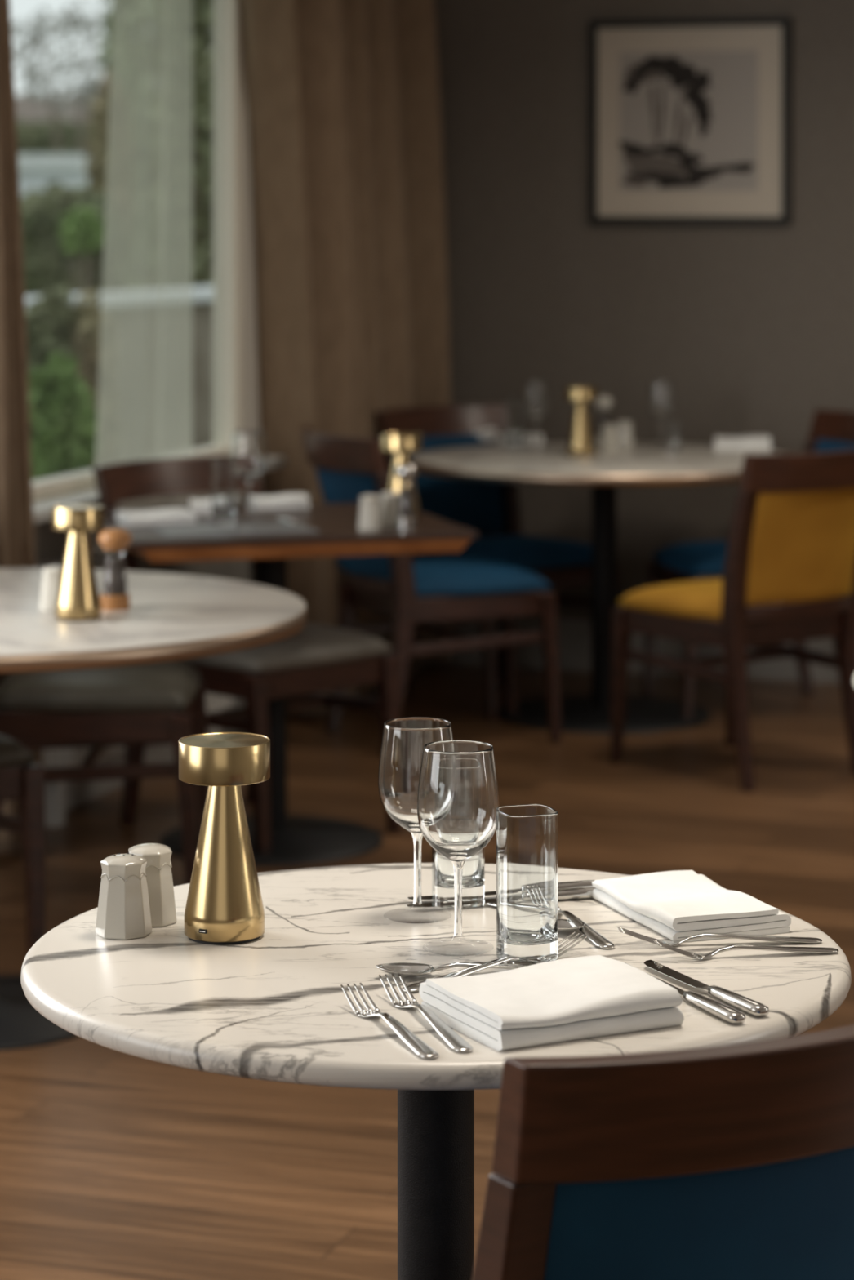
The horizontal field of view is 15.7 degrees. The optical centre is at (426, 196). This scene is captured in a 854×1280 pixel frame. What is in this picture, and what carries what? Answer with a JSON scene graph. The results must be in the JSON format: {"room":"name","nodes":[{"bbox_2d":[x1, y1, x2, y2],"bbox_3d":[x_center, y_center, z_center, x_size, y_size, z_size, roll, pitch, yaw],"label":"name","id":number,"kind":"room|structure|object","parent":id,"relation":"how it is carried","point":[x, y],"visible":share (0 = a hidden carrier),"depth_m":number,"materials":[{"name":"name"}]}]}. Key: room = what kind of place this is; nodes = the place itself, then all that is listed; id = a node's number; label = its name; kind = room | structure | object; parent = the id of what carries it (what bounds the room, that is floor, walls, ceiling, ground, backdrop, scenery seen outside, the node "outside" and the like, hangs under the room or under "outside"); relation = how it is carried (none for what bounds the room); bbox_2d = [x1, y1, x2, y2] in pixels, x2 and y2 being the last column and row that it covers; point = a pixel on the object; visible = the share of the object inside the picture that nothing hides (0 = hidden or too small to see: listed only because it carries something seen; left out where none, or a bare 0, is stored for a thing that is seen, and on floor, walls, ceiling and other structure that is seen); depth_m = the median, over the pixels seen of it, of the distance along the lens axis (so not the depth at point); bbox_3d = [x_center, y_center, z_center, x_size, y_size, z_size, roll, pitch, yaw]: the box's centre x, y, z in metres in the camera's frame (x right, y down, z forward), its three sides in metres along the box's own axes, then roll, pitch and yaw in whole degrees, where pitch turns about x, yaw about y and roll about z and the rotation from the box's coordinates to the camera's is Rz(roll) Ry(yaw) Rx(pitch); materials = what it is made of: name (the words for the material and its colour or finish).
{"room":"restaurant dining room","nodes":[
{"label":"restaurant dining room","id":0,"kind":"room"},
{"bbox_2d":[33,50,262,564],"bbox_3d":[-0.908,0.176,8.476,0.660,2.620,3.221,0,0,18],"label":"wall","id":1,"kind":"structure","parent":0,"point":[50,544],"depth_m":8.66,"materials":[{"name":"grey paint"}]},
{"bbox_2d":[0,0,42,853],"bbox_3d":[-0.940,0.253,7.010,0.072,2.435,0.310,0,0,19],"label":"curtain","id":2,"kind":"object","parent":1,"relation":"hanging from","point":[17,548],"visible":0.6,"depth_m":6.98,"materials":[{"name":"brown fabric"}]},
{"bbox_2d":[93,0,192,487],"bbox_3d":[-0.714,-0.116,7.885,0.027,1.660,0.620,0,0,19],"label":"sheer curtain","id":3,"kind":"object","parent":1,"relation":"hanging from","point":[144,404],"visible":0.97,"depth_m":7.91,"materials":[{"name":"white fabric"}]},
{"bbox_2d":[31,0,286,524],"bbox_3d":[-0.763,-0.060,7.843,0.185,1.628,1.790,0,0,18],"label":"window","id":4,"kind":"structure","parent":1,"relation":"attached to","point":[227,30],"depth_m":8.62,"materials":[{"name":"white"}]},
{"bbox_2d":[239,0,452,715],"bbox_3d":[-0.226,0.253,9.203,0.242,2.435,1.411,0,0,20],"label":"curtain","id":5,"kind":"object","parent":1,"relation":"hanging from","point":[350,251],"visible":0.62,"depth_m":8.88,"materials":[{"name":"brown fabric"}]},
{"bbox_2d":[0,663,853,1279],"bbox_3d":[0.849,1.546,3.527,7.602,0.120,11.903,0,0,18],"label":"floor","id":6,"kind":"structure","parent":0,"point":[114,1165],"depth_m":6.10,"materials":[{"name":"brown wood"}]},
{"bbox_2d":[0,733,45,952],"bbox_3d":[-1.085,1.062,5.959,0.496,0.848,0.648,0,0,-37],"label":"dining chair","id":7,"kind":"object","parent":6,"relation":"on","point":[22,780],"visible":0.85,"depth_m":5.83,"materials":[{"name":"brown wood"}]},
{"bbox_2d":[0,661,208,884],"bbox_3d":[-0.798,1.062,6.650,0.648,0.848,0.496,0,0,0],"label":"dining chair","id":8,"kind":"object","parent":6,"relation":"on","point":[162,703],"visible":0.79,"depth_m":6.44,"materials":[{"name":"brown wood"}]},
{"bbox_2d":[35,546,233,826],"bbox_3d":[-0.731,1.176,7.758,0.080,0.620,1.170,0,0,18],"label":"radiator","id":9,"kind":"object","parent":6,"relation":"on","point":[55,792],"visible":0.11,"depth_m":7.32,"materials":[{"name":"grey metal"}]},
{"bbox_2d":[0,568,306,1051],"bbox_3d":[-0.820,1.116,5.620,1.201,0.740,1.201,0,0,0],"label":"round table","id":10,"kind":"object","parent":6,"relation":"on","point":[171,616],"visible":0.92,"depth_m":5.44,"materials":[{"name":"stone"}]},
{"bbox_2d":[39,565,62,611],"bbox_3d":[-0.671,0.706,5.587,0.054,0.080,0.054,0,0,6],"label":"shaker","id":11,"kind":"object","parent":10,"relation":"on","point":[51,574],"visible":0.63,"depth_m":5.57,"materials":[{"name":"grey ceramic"}]},
{"bbox_2d":[51,503,104,621],"bbox_3d":[-0.617,0.647,5.471,0.093,0.198,0.093,0,0,33],"label":"table lamp","id":12,"kind":"object","parent":10,"relation":"on","point":[77,599],"visible":1,"depth_m":5.44,"materials":[{"name":"gold metal"}]},
{"bbox_2d":[97,528,131,611],"bbox_3d":[-0.564,0.673,5.595,0.060,0.146,0.060,0,0,-26],"label":"pepper mill","id":13,"kind":"object","parent":10,"relation":"on","point":[115,597],"visible":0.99,"depth_m":5.58,"materials":[{"name":"brown wood"}]},
{"bbox_2d":[92,454,401,853],"bbox_3d":[-0.440,1.062,7.316,0.496,0.848,0.648,0,0,-45],"label":"dining chair","id":14,"kind":"object","parent":6,"relation":"on","point":[316,658],"visible":0.55,"depth_m":7.23,"materials":[{"name":"brown wood"}]},
{"bbox_2d":[94,502,478,866],"bbox_3d":[-0.357,1.116,7.126,0.776,0.740,0.700,0,0,-16],"label":"wooden table","id":15,"kind":"object","parent":6,"relation":"on","point":[295,840],"visible":0.6,"depth_m":6.98,"materials":[{"name":"brown wood"}]},
{"bbox_2d":[115,508,197,526],"bbox_3d":[-0.623,0.733,7.101,0.164,0.025,0.165,0,0,-17],"label":"napkin","id":16,"kind":"object","parent":15,"relation":"on","point":[162,516],"visible":1,"depth_m":7.04,"materials":[{"name":"white fabric"}]},
{"bbox_2d":[151,499,175,510],"bbox_3d":[-0.635,0.737,7.347,0.024,0.017,0.190,0,0,13],"label":"fork","id":17,"kind":"object","parent":15,"relation":"on","point":[159,506],"visible":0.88,"depth_m":7.40,"materials":[{"name":"metal"}]},
{"bbox_2d":[173,500,190,509],"bbox_3d":[-0.594,0.737,7.319,0.024,0.017,0.190,0,0,13],"label":"fork","id":18,"kind":"object","parent":15,"relation":"on","point":[184,500],"visible":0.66,"depth_m":7.38,"materials":[{"name":"metal"}]},
{"bbox_2d":[190,497,211,515],"bbox_3d":[-0.514,0.726,7.275,0.087,0.039,0.099,0,0,-6],"label":"napkin","id":19,"kind":"object","parent":15,"relation":"on","point":[198,507],"visible":0.59,"depth_m":7.23,"materials":[{"name":"white fabric"}]},
{"bbox_2d":[211,457,235,524],"bbox_3d":[-0.464,0.673,7.061,0.054,0.147,0.054,0,0,-12],"label":"tumbler","id":20,"kind":"object","parent":15,"relation":"on","point":[223,470],"visible":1,"depth_m":7.04,"materials":[{"name":"clear glass"}]},
{"bbox_2d":[151,521,319,537],"bbox_3d":[-0.429,0.744,6.919,0.340,0.004,0.200,0,0,-17],"label":"placemat","id":21,"kind":"object","parent":15,"relation":"on","point":[189,531],"visible":1,"depth_m":6.90,"materials":[{"name":"grey fabric"}]},
{"bbox_2d":[256,514,296,524],"bbox_3d":[-0.348,0.737,7.087,0.017,0.010,0.210,0,0,-27],"label":"knife","id":22,"kind":"object","parent":21,"relation":"on","point":[287,521],"visible":1,"depth_m":7.03,"materials":[{"name":"metal"}]},
{"bbox_2d":[231,430,266,519],"bbox_3d":[-0.414,0.645,7.184,0.082,0.200,0.082,0,0,9],"label":"wine glass","id":23,"kind":"object","parent":15,"relation":"on","point":[248,446],"visible":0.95,"depth_m":7.15,"materials":[{"name":"clear glass"}]},
{"bbox_2d":[231,430,266,480],"bbox_3d":[-0.414,0.602,7.184,0.082,0.113,0.082,0,0,0],"label":"bowl","id":24,"kind":"object","parent":23,"relation":"on","point":[248,446],"depth_m":7.15,"materials":[{"name":"clear glass"}]},
{"bbox_2d":[250,493,309,510],"bbox_3d":[-0.355,0.730,7.420,0.135,0.032,0.116,0,0,-11],"label":"napkin","id":25,"kind":"object","parent":15,"relation":"on","point":[293,500],"visible":1,"depth_m":7.37,"materials":[{"name":"white fabric"}]},
{"bbox_2d":[357,493,382,531],"bbox_3d":[-0.128,0.706,6.930,0.054,0.080,0.054,0,0,40],"label":"shaker","id":26,"kind":"object","parent":15,"relation":"on","point":[369,517],"visible":1,"depth_m":6.91,"materials":[{"name":"grey ceramic"}]},
{"bbox_2d":[379,491,399,528],"bbox_3d":[-0.083,0.706,7.000,0.054,0.080,0.054,0,0,17],"label":"shaker","id":27,"kind":"object","parent":15,"relation":"on","point":[389,500],"visible":0.9,"depth_m":6.98,"materials":[{"name":"grey ceramic"}]},
{"bbox_2d":[382,432,422,520],"bbox_3d":[-0.058,0.647,7.140,0.093,0.198,0.093,0,0,-25],"label":"table lamp","id":28,"kind":"object","parent":15,"relation":"on","point":[400,443],"visible":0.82,"depth_m":7.11,"materials":[{"name":"gold metal"}]},
{"bbox_2d":[395,463,417,529],"bbox_3d":[-0.046,0.673,6.960,0.051,0.146,0.051,0,0,-4],"label":"pepper mill","id":29,"kind":"object","parent":15,"relation":"on","point":[406,520],"visible":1,"depth_m":6.94,"materials":[{"name":"metal"}]},
{"bbox_2d":[298,426,560,743],"bbox_3d":[-0.017,1.062,8.489,0.648,0.848,0.496,0,0,-24],"label":"dining chair","id":30,"kind":"object","parent":6,"relation":"on","point":[428,596],"visible":0.85,"depth_m":8.35,"materials":[{"name":"brown wood"}]},
{"bbox_2d":[20,862,851,1279],"bbox_3d":[0.009,1.116,3.068,0.816,0.740,0.816,0,0,0],"label":"marble table","id":31,"kind":"object","parent":6,"relation":"on","point":[274,1006],"visible":0.64,"depth_m":2.98,"materials":[{"name":"white stone"}]},
{"bbox_2d":[95,853,151,939],"bbox_3d":[-0.307,0.706,3.132,0.054,0.080,0.054,0,0,14],"label":"shaker","id":32,"kind":"object","parent":31,"relation":"on","point":[123,912],"visible":1,"depth_m":3.11,"materials":[{"name":"grey ceramic"}]},
{"bbox_2d":[128,843,177,927],"bbox_3d":[-0.285,0.706,3.183,0.054,0.080,0.054,0,0,-10],"label":"shaker","id":33,"kind":"object","parent":31,"relation":"on","point":[159,879],"visible":0.66,"depth_m":3.16,"materials":[{"name":"grey ceramic"}]},
{"bbox_2d":[178,732,270,945],"bbox_3d":[-0.204,0.647,3.122,0.093,0.198,0.093,0,0,0],"label":"table lamp","id":34,"kind":"object","parent":31,"relation":"on","point":[224,906],"visible":1,"depth_m":3.09,"materials":[{"name":"gold metal"}]},
{"bbox_2d":[340,982,439,1058],"bbox_3d":[-0.033,0.737,2.768,0.024,0.017,0.203,0,0,-22],"label":"fork","id":35,"kind":"object","parent":31,"relation":"on","point":[416,1044],"visible":1,"depth_m":2.75,"materials":[{"name":"metal"}]},
{"bbox_2d":[377,717,453,923],"bbox_3d":[-0.010,0.645,3.208,0.082,0.200,0.082,0,0,43],"label":"wine glass","id":36,"kind":"object","parent":31,"relation":"on","point":[404,740],"visible":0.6,"depth_m":3.18,"materials":[{"name":"clear glass"}]},
{"bbox_2d":[377,717,453,833],"bbox_3d":[-0.010,0.602,3.208,0.082,0.113,0.082,0,0,0],"label":"bowl","id":37,"kind":"object","parent":36,"relation":"on","point":[404,740],"depth_m":3.18,"materials":[{"name":"clear glass"}]},
{"bbox_2d":[378,973,472,1052],"bbox_3d":[-0.001,0.737,2.796,0.024,0.017,0.217,0,0,-19],"label":"fork","id":38,"kind":"object","parent":31,"relation":"on","point":[455,1041],"visible":1,"depth_m":2.78,"materials":[{"name":"metal"}]},
{"bbox_2d":[375,961,533,977],"bbox_3d":[0.043,0.740,2.969,0.185,0.011,0.041,0,0,-10],"label":"spoon","id":39,"kind":"object","parent":31,"relation":"on","point":[404,969],"visible":0.88,"depth_m":2.97,"materials":[{"name":"metal"}]},
{"bbox_2d":[431,847,484,907],"bbox_3d":[0.033,0.673,3.271,0.054,0.147,0.054,0,0,-6],"label":"tumbler","id":40,"kind":"object","parent":31,"relation":"on","point":[442,870],"visible":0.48,"depth_m":3.25,"materials":[{"name":"clear glass"}]},
{"bbox_2d":[417,739,499,955],"bbox_3d":[0.031,0.645,3.072,0.084,0.200,0.084,0,0,0],"label":"wine glass","id":41,"kind":"object","parent":31,"relation":"on","point":[458,801],"visible":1,"depth_m":3.04,"materials":[{"name":"clear glass"}]},
{"bbox_2d":[417,739,499,862],"bbox_3d":[0.031,0.602,3.072,0.082,0.113,0.082,0,0,0],"label":"bowl","id":42,"kind":"object","parent":41,"relation":"on","point":[458,801],"depth_m":3.04,"materials":[{"name":"clear glass"}]},
{"bbox_2d":[401,932,588,991],"bbox_3d":[0.065,0.737,2.977,0.235,0.017,0.024,0,0,-42],"label":"fork","id":43,"kind":"object","parent":31,"relation":"on","point":[415,987],"visible":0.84,"depth_m":2.96,"materials":[{"name":"metal"}]},
{"bbox_2d":[405,887,595,907],"bbox_3d":[0.082,0.741,3.261,0.215,0.010,0.017,0,0,-18],"label":"knife","id":44,"kind":"object","parent":31,"relation":"on","point":[578,893],"visible":0.62,"depth_m":3.28,"materials":[{"name":"metal"}]},
{"bbox_2d":[407,880,595,899],"bbox_3d":[0.083,0.741,3.296,0.215,0.010,0.017,0,0,-18],"label":"knife","id":45,"kind":"object","parent":31,"relation":"on","point":[587,883],"visible":0.35,"depth_m":3.31,"materials":[{"name":"metal"}]},
{"bbox_2d":[496,804,557,964],"bbox_3d":[0.098,0.673,3.024,0.054,0.147,0.054,0,0,-18],"label":"tumbler","id":46,"kind":"object","parent":31,"relation":"on","point":[526,834],"visible":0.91,"depth_m":3.00,"materials":[{"name":"clear glass"}]},
{"bbox_2d":[486,902,584,932],"bbox_3d":[0.110,0.740,3.189,0.041,0.011,0.175,0,0,-29],"label":"spoon","id":47,"kind":"object","parent":31,"relation":"on","point":[563,925],"visible":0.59,"depth_m":3.15,"materials":[{"name":"metal"}]},
{"bbox_2d":[418,955,684,1050],"bbox_3d":[0.111,0.728,2.812,0.192,0.036,0.165,0,0,-27],"label":"napkin","id":48,"kind":"object","parent":31,"relation":"on","point":[587,997],"visible":1,"depth_m":2.77,"materials":[{"name":"white fabric"}]},
{"bbox_2d":[557,906,614,948],"bbox_3d":[0.147,0.737,3.166,0.024,0.017,0.213,0,0,-18],"label":"fork","id":49,"kind":"object","parent":31,"relation":"on","point":[595,937],"visible":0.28,"depth_m":3.11,"materials":[{"name":"metal"}]},
{"bbox_2d":[624,962,745,1024],"bbox_3d":[0.233,0.741,2.886,0.017,0.010,0.224,0,0,-26],"label":"knife","id":50,"kind":"object","parent":31,"relation":"on","point":[719,1010],"visible":0.62,"depth_m":2.82,"materials":[{"name":"metal"}]},
{"bbox_2d":[591,870,791,942],"bbox_3d":[0.272,0.733,3.212,0.134,0.026,0.210,0,0,-20],"label":"napkin","id":51,"kind":"object","parent":31,"relation":"on","point":[678,904],"visible":1,"depth_m":3.16,"materials":[{"name":"white fabric"}]},
{"bbox_2d":[644,960,768,1017],"bbox_3d":[0.258,0.741,2.905,0.017,0.010,0.212,0,0,-27],"label":"knife","id":52,"kind":"object","parent":31,"relation":"on","point":[745,1004],"visible":1,"depth_m":2.87,"materials":[{"name":"metal"}]},
{"bbox_2d":[617,926,822,946],"bbox_3d":[0.292,0.737,3.087,0.205,0.017,0.024,0,0,-5],"label":"fork","id":53,"kind":"object","parent":31,"relation":"on","point":[766,938],"visible":0.88,"depth_m":3.08,"materials":[{"name":"metal"}]},
{"bbox_2d":[653,939,838,959],"bbox_3d":[0.314,0.737,3.038,0.185,0.017,0.024,0,0,-10],"label":"fork","id":54,"kind":"object","parent":31,"relation":"on","point":[784,948],"visible":1,"depth_m":3.04,"materials":[{"name":"metal"}]},
{"bbox_2d":[373,404,618,715],"bbox_3d":[0.194,1.062,9.180,0.496,0.848,0.648,0,0,-41],"label":"dining chair","id":55,"kind":"object","parent":6,"relation":"on","point":[492,509],"visible":0.5,"depth_m":9.29,"materials":[{"name":"blue fabric"}]},
{"bbox_2d":[409,441,786,733],"bbox_3d":[0.507,1.116,8.860,1.111,0.740,1.111,0,0,0],"label":"round table","id":56,"kind":"object","parent":6,"relation":"on","point":[639,464],"visible":0.74,"depth_m":8.80,"materials":[{"name":"stone"}]},
{"bbox_2d":[474,427,496,440],"bbox_3d":[0.186,0.726,9.518,0.078,0.039,0.149,0,0,20],"label":"napkin","id":57,"kind":"object","parent":56,"relation":"on","point":[486,434],"visible":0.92,"depth_m":9.45,"materials":[{"name":"white fabric"}]},
{"bbox_2d":[503,397,524,448],"bbox_3d":[0.259,0.673,9.209,0.054,0.147,0.054,0,0,-17],"label":"tumbler","id":58,"kind":"object","parent":56,"relation":"on","point":[513,411],"visible":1,"depth_m":9.18,"materials":[{"name":"clear glass"}]},
{"bbox_2d":[496,433,543,444],"bbox_3d":[0.281,0.732,9.361,0.144,0.029,0.132,0,0,0],"label":"napkin","id":59,"kind":"object","parent":56,"relation":"on","point":[529,438],"visible":0.5,"depth_m":9.30,"materials":[{"name":"white fabric"}]},
{"bbox_2d":[522,380,550,449],"bbox_3d":[0.323,0.645,9.140,0.082,0.200,0.082,0,0,-13],"label":"wine glass","id":60,"kind":"object","parent":56,"relation":"on","point":[535,397],"visible":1,"depth_m":9.11,"materials":[{"name":"clear glass"}]},
{"bbox_2d":[522,380,550,419],"bbox_3d":[0.323,0.602,9.140,0.082,0.113,0.082,0,0,0],"label":"bowl","id":61,"kind":"object","parent":60,"relation":"on","point":[535,397],"depth_m":9.11,"materials":[{"name":"clear glass"}]},
{"bbox_2d":[564,386,597,456],"bbox_3d":[0.445,0.647,8.920,0.093,0.198,0.093,0,0,31],"label":"table lamp","id":62,"kind":"object","parent":56,"relation":"on","point":[581,441],"visible":1,"depth_m":8.89,"materials":[{"name":"gold metal"}]},
{"bbox_2d":[595,395,613,444],"bbox_3d":[0.533,0.673,9.325,0.054,0.146,0.054,0,0,4],"label":"pepper mill","id":63,"kind":"object","parent":56,"relation":"on","point":[602,402],"visible":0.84,"depth_m":9.31,"materials":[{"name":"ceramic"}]},
{"bbox_2d":[600,423,618,452],"bbox_3d":[0.535,0.706,9.073,0.054,0.080,0.054,0,0,45],"label":"shaker","id":64,"kind":"object","parent":56,"relation":"on","point":[609,441],"visible":1,"depth_m":9.05,"materials":[{"name":"grey ceramic"}]},
{"bbox_2d":[617,420,634,447],"bbox_3d":[0.591,0.706,9.232,0.054,0.080,0.054,0,0,17],"label":"shaker","id":65,"kind":"object","parent":56,"relation":"on","point":[624,430],"visible":0.91,"depth_m":9.21,"materials":[{"name":"grey ceramic"}]},
{"bbox_2d":[647,380,675,448],"bbox_3d":[0.694,0.645,9.163,0.082,0.200,0.082,0,0,-28],"label":"wine glass","id":66,"kind":"object","parent":56,"relation":"on","point":[661,395],"visible":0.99,"depth_m":9.13,"materials":[{"name":"clear glass"}]},
{"bbox_2d":[647,380,675,419],"bbox_3d":[0.694,0.602,9.163,0.082,0.113,0.082,0,0,0],"label":"bowl","id":67,"kind":"object","parent":66,"relation":"on","point":[661,395],"depth_m":9.13,"materials":[{"name":"clear glass"}]},
{"bbox_2d":[667,420,679,451],"bbox_3d":[0.724,0.702,9.073,0.032,0.088,0.032,0,0,-11],"label":"tumbler","id":68,"kind":"object","parent":56,"relation":"on","point":[673,426],"visible":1,"depth_m":9.06,"materials":[{"name":"clear glass"}]},
{"bbox_2d":[713,435,771,450],"bbox_3d":[0.936,0.728,9.183,0.173,0.036,0.165,0,0,6],"label":"napkin","id":69,"kind":"object","parent":56,"relation":"on","point":[759,442],"visible":1,"depth_m":9.11,"materials":[{"name":"white fabric"}]},
{"bbox_2d":[471,1024,853,1279],"bbox_3d":[0.143,1.062,2.618,0.496,0.848,0.648,0,0,-33],"label":"dining chair","id":70,"kind":"object","parent":6,"relation":"on","point":[735,1162],"visible":1,"depth_m":2.33,"materials":[{"name":"brown wood"}]},
{"bbox_2d":[609,449,853,792],"bbox_3d":[0.848,1.062,7.997,0.496,0.848,0.648,0,0,-37],"label":"dining chair","id":71,"kind":"object","parent":6,"relation":"on","point":[788,571],"visible":1,"depth_m":7.80,"materials":[{"name":"brown wood"}]},
{"bbox_2d":[642,408,853,719],"bbox_3d":[0.997,1.062,9.006,0.648,0.848,0.496,0,0,-12],"label":"dining chair","id":72,"kind":"object","parent":6,"relation":"on","point":[830,430],"visible":0.35,"depth_m":9.08,"materials":[{"name":"blue fabric"}]},
{"bbox_2d":[434,0,853,619],"bbox_3d":[3.042,0.176,8.943,6.862,2.620,0.160,0,0,18],"label":"wall","id":73,"kind":"structure","parent":0,"point":[751,326],"depth_m":9.67,"materials":[{"name":"grey paint"}]},
{"bbox_2d":[65,697,245,810],"bbox_3d":[-0.553,1.406,8.469,0.018,0.160,2.971,0,0,18],"label":"baseboard","id":74,"kind":"structure","parent":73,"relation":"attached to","point":[77,793],"depth_m":7.73,"materials":[{"name":"grey paint"}]},
{"bbox_2d":[442,616,839,684],"bbox_3d":[2.995,1.406,8.864,6.502,0.160,0.018,0,0,18],"label":"baseboard","id":75,"kind":"structure","parent":73,"relation":"attached to","point":[574,636],"depth_m":9.68,"materials":[{"name":"grey paint"}]},
{"bbox_2d":[589,17,791,224],"bbox_3d":[0.812,-0.233,9.584,0.636,0.636,0.028,0,0,18],"label":"framed picture","id":76,"kind":"object","parent":73,"relation":"attached to","point":[690,119],"visible":1,"depth_m":9.58,"materials":[{"name":"black"}]},
{"bbox_2d":[617,49,757,191],"bbox_3d":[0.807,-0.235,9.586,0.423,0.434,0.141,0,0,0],"label":"print","id":77,"kind":"object","parent":76,"relation":"attached to","point":[687,119],"depth_m":9.59,"materials":[{"name":"grey paper"}]},
{"label":"outside","id":78,"kind":"structure","parent":0,"visible":0},
{"bbox_3d":[-5.153,1.836,31.707,47.429,0.100,67.719,0,0,0],"label":"lawn","id":79,"kind":"structure","parent":78,"visible":0},
{"bbox_2d":[17,154,89,263],"bbox_3d":[-5.851,0.686,30.800,5.050,2.200,1.800,0,0,0],"label":"outbuilding","id":80,"kind":"structure","parent":79,"relation":"on","point":[35,171],"depth_m":30.00,"materials":[{"name":"white"}]},
{"bbox_2d":[16,116,93,154],"bbox_3d":[-4.530,0.430,36.003,3.634,2.722,1.195,0,0,0],"label":"hedge","id":81,"kind":"object","parent":79,"relation":"on","point":[35,138],"visible":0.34,"depth_m":35.63,"materials":[{"name":"green plant"}]},
{"bbox_2d":[25,283,89,440],"bbox_3d":[-1.483,1.063,12.191,0.343,1.448,0.459,0,0,0],"label":"shrub","id":82,"kind":"object","parent":79,"relation":"on","point":[49,330],"visible":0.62,"depth_m":12.07,"materials":[{"name":"green plant"}]},
{"bbox_2d":[11,0,111,182],"bbox_3d":[-3.937,-0.218,34.049,1.519,4.013,1.478,0,0,-22],"label":"tree","id":83,"kind":"object","parent":79,"relation":"on","point":[82,95],"visible":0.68,"depth_m":33.83,"materials":[{"name":"brown plant"}]},
{"bbox_2d":[27,352,97,501],"bbox_3d":[-1.347,1.177,11.199,0.341,1.221,0.467,0,0,0],"label":"shrub","id":84,"kind":"object","parent":79,"relation":"on","point":[61,410],"visible":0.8,"depth_m":11.08,"materials":[{"name":"green plant"}]},
{"bbox_2d":[20,180,106,296],"bbox_3d":[-2.101,0.848,17.497,0.949,1.881,0.874,0,0,0],"label":"shrub","id":85,"kind":"object","parent":79,"relation":"on","point":[46,267],"visible":0.42,"depth_m":17.21,"materials":[{"name":"green plant"}]},
{"bbox_2d":[57,204,104,293],"bbox_3d":[-1.890,0.909,17.005,0.283,1.754,0.280,0,0,0],"label":"tree","id":86,"kind":"object","parent":79,"relation":"on","point":[82,230],"visible":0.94,"depth_m":16.95,"materials":[{"name":"green plant"}]},
{"bbox_2d":[67,288,101,490],"bbox_3d":[-1.321,1.075,12.195,0.249,1.424,0.451,0,0,0],"label":"shrub","id":87,"kind":"object","parent":79,"relation":"on","point":[89,325],"visible":0.31,"depth_m":12.07,"materials":[{"name":"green plant"}]},
{"bbox_2d":[84,67,111,195],"bbox_3d":[-2.050,0.474,19.999,0.344,2.627,0.745,0,0,0],"label":"tree","id":88,"kind":"object","parent":79,"relation":"on","point":[95,168],"visible":0.28,"depth_m":19.82,"materials":[{"name":"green plant"}]},
{"bbox_2d":[14,94,213,222],"bbox_3d":[-7.473,0.111,47.500,8.600,3.350,5.400,0,0,0],"label":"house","id":89,"kind":"structure","parent":79,"relation":"on","point":[26,110],"depth_m":46.60,"materials":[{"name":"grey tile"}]},
{"bbox_2d":[25,285,213,500],"bbox_3d":[-1.339,1.109,13.966,0.300,1.355,5.300,0,0,24],"label":"wall","id":90,"kind":"structure","parent":79,"relation":"on","point":[202,296],"depth_m":14.38,"materials":[{"name":"white paint"}]},
{"bbox_2d":[96,0,213,239],"bbox_3d":[-1.857,-0.909,21.989,0.911,5.398,0.946,0,0,13],"label":"tree","id":91,"kind":"object","parent":79,"relation":"on","point":[107,24],"visible":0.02,"depth_m":21.90,"materials":[{"name":"green plant"}]},
{"bbox_2d":[192,0,213,286],"bbox_3d":[-1.281,-0.038,18.985,0.802,3.656,0.958,0,0,16],"label":"tree","id":92,"kind":"object","parent":79,"relation":"on","point":[202,10],"visible":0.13,"depth_m":18.73,"materials":[{"name":"green plant"}]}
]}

